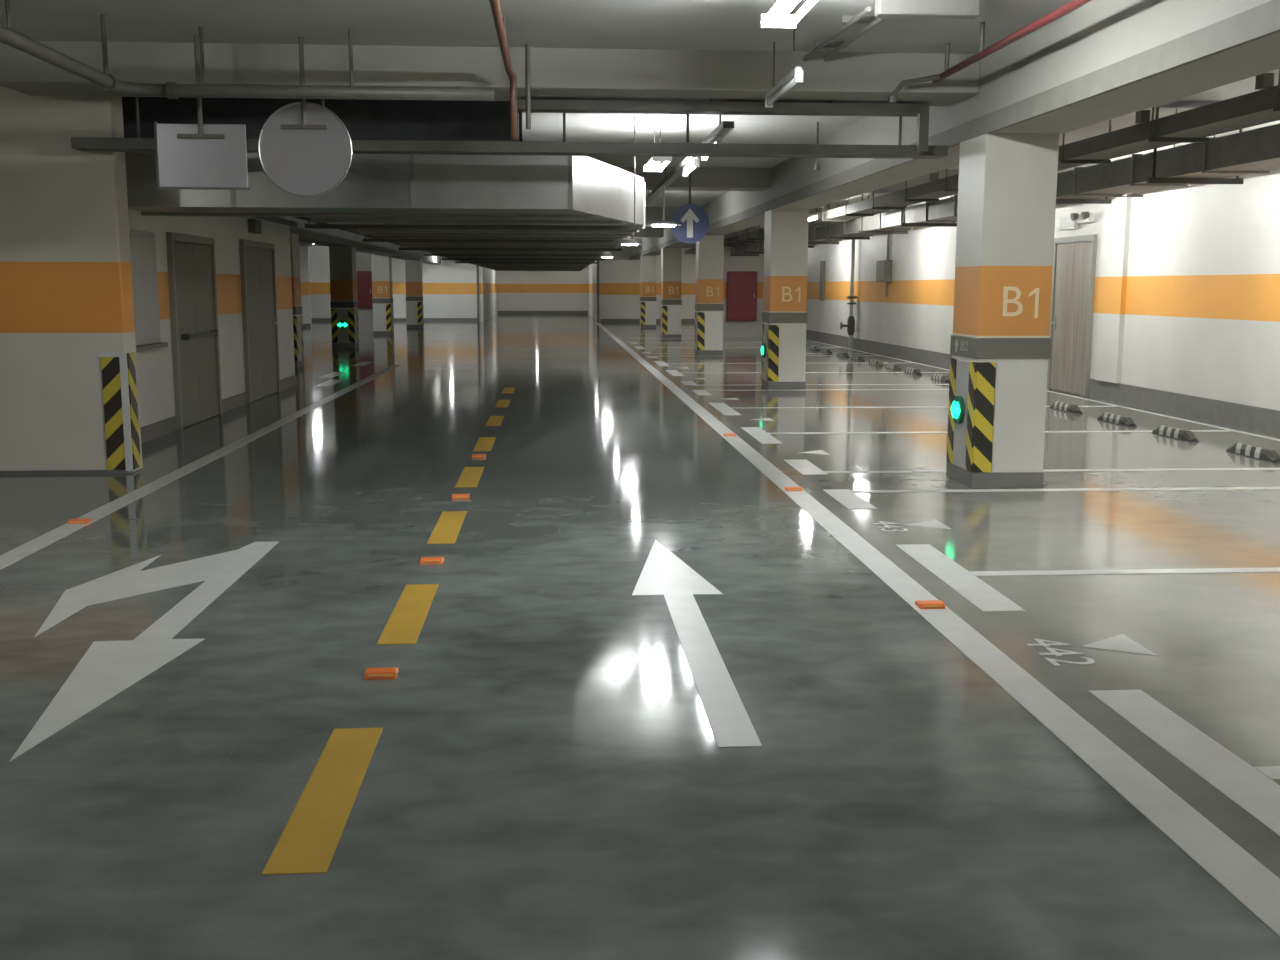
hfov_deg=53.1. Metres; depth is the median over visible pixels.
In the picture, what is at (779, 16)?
lamp
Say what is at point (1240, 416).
baseboard
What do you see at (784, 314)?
pillar
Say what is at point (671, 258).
pillar
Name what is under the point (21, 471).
baseboard
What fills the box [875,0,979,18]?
ceiling box
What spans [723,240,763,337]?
wall
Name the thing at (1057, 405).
wheel stop
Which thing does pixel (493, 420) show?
lane
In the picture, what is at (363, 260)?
wall
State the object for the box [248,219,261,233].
wall speaker
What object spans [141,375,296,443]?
baseboard
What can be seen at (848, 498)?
road marking
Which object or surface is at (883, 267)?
electrical box
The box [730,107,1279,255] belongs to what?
cable tray
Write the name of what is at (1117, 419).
wheel stop
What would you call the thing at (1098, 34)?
beam
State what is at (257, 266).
door
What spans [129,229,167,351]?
window
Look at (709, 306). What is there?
pillar
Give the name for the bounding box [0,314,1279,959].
floor
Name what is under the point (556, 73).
beam
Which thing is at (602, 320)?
baseboard
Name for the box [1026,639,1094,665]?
bay number
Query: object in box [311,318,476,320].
baseboard
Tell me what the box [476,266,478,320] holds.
trim
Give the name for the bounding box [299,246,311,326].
wall
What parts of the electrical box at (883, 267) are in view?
box door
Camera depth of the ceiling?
9.17 m
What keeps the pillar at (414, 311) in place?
on the floor
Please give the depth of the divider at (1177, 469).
11.31 m
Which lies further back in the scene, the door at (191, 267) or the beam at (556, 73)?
the door at (191, 267)
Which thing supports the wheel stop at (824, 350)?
on the floor
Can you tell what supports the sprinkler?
hanging from the ceiling
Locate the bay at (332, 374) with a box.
[318,372,344,377]
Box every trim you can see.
[289,217,440,263]
[299,239,641,246]
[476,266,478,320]
[597,261,598,322]
[630,227,663,237]
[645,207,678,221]
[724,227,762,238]
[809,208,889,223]
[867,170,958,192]
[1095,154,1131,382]
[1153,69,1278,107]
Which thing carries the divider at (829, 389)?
on the floor
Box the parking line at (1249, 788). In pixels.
[1089,690,1279,835]
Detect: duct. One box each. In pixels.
[122,97,521,141]
[125,116,644,270]
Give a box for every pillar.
[290,233,303,367]
[329,247,358,347]
[371,255,393,334]
[405,259,423,327]
[640,256,656,327]
[661,248,681,338]
[695,235,723,355]
[761,209,808,389]
[946,133,1058,487]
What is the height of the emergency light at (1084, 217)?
0.154 m
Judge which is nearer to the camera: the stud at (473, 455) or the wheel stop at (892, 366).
the stud at (473, 455)
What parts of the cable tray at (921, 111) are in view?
post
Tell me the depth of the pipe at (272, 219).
18.97 m
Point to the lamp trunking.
(725, 127)
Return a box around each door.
[166,232,221,429]
[239,239,279,402]
[1047,234,1097,396]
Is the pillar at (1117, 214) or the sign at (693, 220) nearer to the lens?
the pillar at (1117, 214)
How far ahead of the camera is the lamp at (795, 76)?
9.13 m
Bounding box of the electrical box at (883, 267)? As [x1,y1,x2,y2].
[876,234,891,296]
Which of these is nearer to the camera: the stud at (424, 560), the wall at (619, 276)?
the stud at (424, 560)
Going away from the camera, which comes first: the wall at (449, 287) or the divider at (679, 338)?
the divider at (679, 338)
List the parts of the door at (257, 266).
handle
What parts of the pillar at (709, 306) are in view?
pale panel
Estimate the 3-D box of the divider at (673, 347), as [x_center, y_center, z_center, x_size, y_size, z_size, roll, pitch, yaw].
[2.739,-3.518,34.040,5.280,0.003,0.110,0,9,-4]
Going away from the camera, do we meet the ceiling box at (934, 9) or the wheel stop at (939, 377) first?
the ceiling box at (934, 9)
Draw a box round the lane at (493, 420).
[485,416,503,425]
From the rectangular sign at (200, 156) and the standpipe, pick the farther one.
the standpipe
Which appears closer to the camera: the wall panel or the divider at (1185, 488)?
the divider at (1185, 488)
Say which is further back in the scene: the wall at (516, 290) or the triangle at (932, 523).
the wall at (516, 290)
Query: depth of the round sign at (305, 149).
9.61 m
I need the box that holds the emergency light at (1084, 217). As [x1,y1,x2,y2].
[1070,211,1094,223]
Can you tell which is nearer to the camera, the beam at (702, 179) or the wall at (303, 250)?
the beam at (702, 179)
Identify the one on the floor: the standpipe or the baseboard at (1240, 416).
the standpipe
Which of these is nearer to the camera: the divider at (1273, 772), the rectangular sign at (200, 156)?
the divider at (1273, 772)
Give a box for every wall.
[128,209,294,427]
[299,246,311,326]
[309,246,476,317]
[356,251,373,332]
[478,266,497,320]
[497,266,588,313]
[588,261,596,320]
[599,247,695,321]
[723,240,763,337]
[806,120,1279,410]
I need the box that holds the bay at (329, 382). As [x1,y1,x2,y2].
[316,380,342,385]
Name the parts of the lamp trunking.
pendant lamp, pendant lamp, stem, dish, bulb, tube lamp, tube lamp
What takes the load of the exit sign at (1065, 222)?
attached to the wall at (1202, 307)
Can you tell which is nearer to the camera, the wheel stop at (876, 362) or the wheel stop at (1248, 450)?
the wheel stop at (1248, 450)
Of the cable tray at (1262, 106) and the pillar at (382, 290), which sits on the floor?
the pillar at (382, 290)
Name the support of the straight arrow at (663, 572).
on the floor
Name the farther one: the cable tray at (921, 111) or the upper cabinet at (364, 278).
the upper cabinet at (364, 278)
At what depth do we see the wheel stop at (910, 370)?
23.76 m
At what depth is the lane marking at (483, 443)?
13.08 m
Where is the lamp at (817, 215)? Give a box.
[809,208,820,220]
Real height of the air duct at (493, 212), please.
1.210 m
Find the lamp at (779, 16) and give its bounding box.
[761,0,816,28]
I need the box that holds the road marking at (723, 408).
[709,403,740,414]
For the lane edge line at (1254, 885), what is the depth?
4.69 m
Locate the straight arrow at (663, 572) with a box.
[632,539,761,747]
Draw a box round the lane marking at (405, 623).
[377,584,438,644]
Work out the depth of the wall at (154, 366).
16.45 m
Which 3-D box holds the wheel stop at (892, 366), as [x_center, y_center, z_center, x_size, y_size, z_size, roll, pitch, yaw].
[5.011,-2.249,25.332,0.152,0.102,0.840,0,9,-4]
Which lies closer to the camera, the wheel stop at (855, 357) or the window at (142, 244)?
the window at (142, 244)
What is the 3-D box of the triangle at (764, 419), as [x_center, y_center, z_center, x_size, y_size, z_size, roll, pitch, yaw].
[1.470,-0.737,15.605,0.280,0.003,0.360,0,9,-4]
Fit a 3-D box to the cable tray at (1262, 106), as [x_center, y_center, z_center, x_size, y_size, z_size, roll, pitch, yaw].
[3.768,-4.817,21.820,0.500,0.615,56.000,0,9,-4]
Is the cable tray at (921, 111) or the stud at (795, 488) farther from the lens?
the cable tray at (921, 111)
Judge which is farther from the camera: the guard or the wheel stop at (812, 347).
the wheel stop at (812, 347)
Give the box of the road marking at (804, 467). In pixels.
[784,459,827,474]
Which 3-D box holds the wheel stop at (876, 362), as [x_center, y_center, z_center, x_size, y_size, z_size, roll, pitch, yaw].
[4.919,-2.458,26.713,0.152,0.102,0.840,0,9,-4]
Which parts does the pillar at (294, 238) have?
pale panel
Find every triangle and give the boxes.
[750,418,773,420]
[798,450,829,454]
[905,520,951,529]
[1081,634,1157,655]
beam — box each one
[0,41,979,105]
[617,167,770,190]
[630,0,1279,259]
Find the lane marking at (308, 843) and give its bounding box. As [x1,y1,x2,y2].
[262,728,382,874]
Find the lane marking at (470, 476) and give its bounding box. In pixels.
[455,467,483,486]
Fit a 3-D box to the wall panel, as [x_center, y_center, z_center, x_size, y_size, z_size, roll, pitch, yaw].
[5.330,-5.819,37.432,0.090,1.150,0.300,0,9,-4]
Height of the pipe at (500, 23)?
0.720 m
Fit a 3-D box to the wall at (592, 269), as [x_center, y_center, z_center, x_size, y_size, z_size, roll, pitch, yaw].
[-2.352,-10.059,65.850,0.150,3.420,16.750,0,9,-4]
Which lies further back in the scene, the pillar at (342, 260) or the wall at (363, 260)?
the wall at (363, 260)
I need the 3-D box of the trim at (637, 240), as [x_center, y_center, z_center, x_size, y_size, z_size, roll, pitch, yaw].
[-9.617,-9.148,49.238,19.370,0.310,0.750,0,9,-4]
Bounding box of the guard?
[98,352,140,470]
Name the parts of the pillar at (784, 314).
signal plate, pale panel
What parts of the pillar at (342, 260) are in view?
pale panel, signal plate, pale panel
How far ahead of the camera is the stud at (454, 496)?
9.77 m
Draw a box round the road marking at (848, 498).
[823,489,877,508]
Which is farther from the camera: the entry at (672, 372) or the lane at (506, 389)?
the entry at (672, 372)
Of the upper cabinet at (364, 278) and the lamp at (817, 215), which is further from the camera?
the upper cabinet at (364, 278)
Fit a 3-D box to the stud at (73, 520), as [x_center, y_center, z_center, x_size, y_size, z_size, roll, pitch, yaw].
[-3.815,0.278,8.728,0.130,0.024,0.108,0,9,-4]
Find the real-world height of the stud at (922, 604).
0.024 m
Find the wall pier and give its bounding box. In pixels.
[0,85,142,471]
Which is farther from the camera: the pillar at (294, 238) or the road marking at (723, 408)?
the pillar at (294, 238)
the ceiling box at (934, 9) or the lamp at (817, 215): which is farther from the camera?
the lamp at (817, 215)
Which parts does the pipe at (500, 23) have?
hanger rod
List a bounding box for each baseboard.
[0,470,132,473]
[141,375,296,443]
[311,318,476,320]
[498,311,587,313]
[601,319,694,321]
[806,330,1279,436]
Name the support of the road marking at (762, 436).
on the floor
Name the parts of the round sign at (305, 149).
hanger rod, sign panel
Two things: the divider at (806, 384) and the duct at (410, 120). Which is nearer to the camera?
the duct at (410, 120)
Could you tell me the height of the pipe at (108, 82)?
0.500 m
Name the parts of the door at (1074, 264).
handle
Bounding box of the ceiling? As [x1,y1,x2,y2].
[0,0,1193,238]
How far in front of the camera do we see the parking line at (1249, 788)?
4.43 m
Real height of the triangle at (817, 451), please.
0.003 m
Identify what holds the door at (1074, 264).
in the wall at (1202, 307)
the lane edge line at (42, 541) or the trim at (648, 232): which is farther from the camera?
the trim at (648, 232)
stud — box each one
[68,518,91,523]
[364,667,398,679]
[420,557,443,563]
[452,494,469,498]
[472,454,485,457]
[723,433,735,435]
[784,486,802,490]
[915,600,944,608]
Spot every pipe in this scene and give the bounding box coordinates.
[0,0,493,100]
[254,217,297,226]
[294,217,432,253]
[489,0,530,139]
[888,0,1091,103]
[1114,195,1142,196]
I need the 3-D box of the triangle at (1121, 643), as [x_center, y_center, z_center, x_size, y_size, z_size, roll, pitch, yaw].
[2.123,0.747,5.788,0.280,0.003,0.360,0,9,-4]
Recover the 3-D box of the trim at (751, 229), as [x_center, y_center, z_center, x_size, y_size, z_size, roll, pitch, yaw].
[3.244,-7.707,39.998,3.890,0.350,0.400,0,9,-4]
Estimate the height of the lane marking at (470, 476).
0.003 m
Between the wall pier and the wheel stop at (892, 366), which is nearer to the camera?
the wall pier
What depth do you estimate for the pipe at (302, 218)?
18.39 m
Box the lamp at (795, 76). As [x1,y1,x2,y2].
[765,29,802,106]
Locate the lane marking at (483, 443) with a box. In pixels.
[473,437,495,450]
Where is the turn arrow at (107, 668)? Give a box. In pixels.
[9,541,278,761]
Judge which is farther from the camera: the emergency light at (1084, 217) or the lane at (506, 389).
the lane at (506, 389)
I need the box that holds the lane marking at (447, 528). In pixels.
[427,511,466,543]
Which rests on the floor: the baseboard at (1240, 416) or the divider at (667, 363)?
the divider at (667, 363)
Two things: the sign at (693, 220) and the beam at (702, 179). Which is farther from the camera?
the beam at (702, 179)
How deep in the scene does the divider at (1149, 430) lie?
14.23 m
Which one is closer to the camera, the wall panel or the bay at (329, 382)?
the bay at (329, 382)
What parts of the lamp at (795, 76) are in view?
hanger rod, hanger rod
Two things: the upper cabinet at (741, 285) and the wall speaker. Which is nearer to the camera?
the wall speaker
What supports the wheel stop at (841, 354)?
on the floor
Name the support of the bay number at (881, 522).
on the floor
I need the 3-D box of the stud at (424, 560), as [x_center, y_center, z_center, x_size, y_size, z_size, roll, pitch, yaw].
[-1.218,0.470,7.510,0.130,0.024,0.108,0,9,-4]
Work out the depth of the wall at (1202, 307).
16.39 m
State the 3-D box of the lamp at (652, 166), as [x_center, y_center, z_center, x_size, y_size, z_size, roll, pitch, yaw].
[0.195,-3.760,14.354,0.220,0.490,1.244,0,9,-4]
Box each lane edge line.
[0,365,399,569]
[596,323,1279,936]
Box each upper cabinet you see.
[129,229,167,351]
[357,271,372,307]
[727,271,756,320]
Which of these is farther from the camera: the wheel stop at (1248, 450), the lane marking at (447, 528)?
the wheel stop at (1248, 450)
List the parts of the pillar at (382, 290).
pale panel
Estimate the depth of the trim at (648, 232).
39.61 m
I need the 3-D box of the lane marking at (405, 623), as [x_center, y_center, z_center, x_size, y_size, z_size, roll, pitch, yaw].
[-1.139,0.653,6.363,0.175,0.003,1.170,0,9,-4]
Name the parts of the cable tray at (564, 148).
hanger rod, hanger rod, hanger rod, hanger rod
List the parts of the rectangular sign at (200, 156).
hanger rod, sign panel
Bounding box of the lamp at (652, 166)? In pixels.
[644,117,671,171]
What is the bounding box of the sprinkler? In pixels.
[813,122,819,169]
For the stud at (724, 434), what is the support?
on the lane edge line at (1254, 885)
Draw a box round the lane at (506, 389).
[502,387,514,392]
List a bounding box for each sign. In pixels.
[154,35,249,189]
[258,37,351,196]
[671,172,708,243]
[1059,215,1078,229]
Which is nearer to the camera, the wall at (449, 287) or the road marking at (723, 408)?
the road marking at (723, 408)
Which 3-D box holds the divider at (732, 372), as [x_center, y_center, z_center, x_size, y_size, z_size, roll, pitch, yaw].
[3.396,-2.027,24.174,5.280,0.003,0.110,0,9,-4]
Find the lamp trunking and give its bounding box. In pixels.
[621,115,733,244]
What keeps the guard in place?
attached to the wall pier
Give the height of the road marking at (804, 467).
0.003 m
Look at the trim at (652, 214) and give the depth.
29.70 m
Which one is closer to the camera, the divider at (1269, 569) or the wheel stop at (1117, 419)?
the divider at (1269, 569)
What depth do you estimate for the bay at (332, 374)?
23.11 m
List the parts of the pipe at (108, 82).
hanger rod, hanger rod, hanger rod, hanger rod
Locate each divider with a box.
[652,353,810,353]
[667,363,725,363]
[673,347,841,347]
[679,338,761,338]
[706,389,948,390]
[731,406,1118,407]
[732,372,949,372]
[769,430,1230,433]
[806,384,948,384]
[812,355,878,355]
[824,468,1279,472]
[852,487,1279,492]
[970,567,1279,575]
[1254,766,1279,779]
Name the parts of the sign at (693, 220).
sign panel, hanger rod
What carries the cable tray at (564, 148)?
hanging from the ceiling
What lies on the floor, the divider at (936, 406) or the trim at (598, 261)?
the divider at (936, 406)
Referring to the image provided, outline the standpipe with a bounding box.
[840,239,856,348]
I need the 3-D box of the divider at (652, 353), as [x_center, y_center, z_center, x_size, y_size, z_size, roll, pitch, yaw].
[2.936,-3.071,31.080,5.280,0.003,0.110,0,9,-4]
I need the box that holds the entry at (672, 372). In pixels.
[666,370,683,375]
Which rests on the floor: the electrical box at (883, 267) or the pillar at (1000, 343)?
the pillar at (1000, 343)
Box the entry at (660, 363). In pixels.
[654,361,669,365]
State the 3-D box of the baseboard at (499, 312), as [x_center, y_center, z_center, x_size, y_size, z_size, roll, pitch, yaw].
[-5.623,-9.692,74.162,5.200,0.200,0.030,0,9,-4]
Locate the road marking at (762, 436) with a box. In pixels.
[741,427,782,443]
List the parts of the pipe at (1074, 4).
hanger rod, hanger rod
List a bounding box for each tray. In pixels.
[71,97,947,158]
[517,98,928,151]
[685,69,1279,253]
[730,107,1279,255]
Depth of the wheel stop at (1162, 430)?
13.70 m
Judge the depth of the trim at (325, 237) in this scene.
33.08 m
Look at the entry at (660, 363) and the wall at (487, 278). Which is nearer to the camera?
the entry at (660, 363)
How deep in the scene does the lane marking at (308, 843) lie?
3.98 m
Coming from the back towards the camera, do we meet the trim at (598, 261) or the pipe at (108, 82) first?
the trim at (598, 261)
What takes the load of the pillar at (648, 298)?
on the floor
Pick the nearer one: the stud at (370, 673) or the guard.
the stud at (370, 673)
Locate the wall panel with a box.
[820,261,824,300]
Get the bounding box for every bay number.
[873,521,907,530]
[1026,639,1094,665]
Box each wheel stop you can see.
[809,345,819,349]
[821,348,831,352]
[837,352,849,357]
[851,355,864,360]
[868,359,883,365]
[885,363,901,369]
[904,367,921,374]
[930,373,948,381]
[1049,401,1082,413]
[1097,412,1136,426]
[1152,425,1198,441]
[1226,443,1279,462]
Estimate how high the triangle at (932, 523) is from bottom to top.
0.003 m
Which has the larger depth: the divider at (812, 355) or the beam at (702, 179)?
the divider at (812, 355)
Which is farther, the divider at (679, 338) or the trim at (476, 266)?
the trim at (476, 266)
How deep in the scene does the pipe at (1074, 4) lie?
8.88 m
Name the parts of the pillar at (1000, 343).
signal plate, pale panel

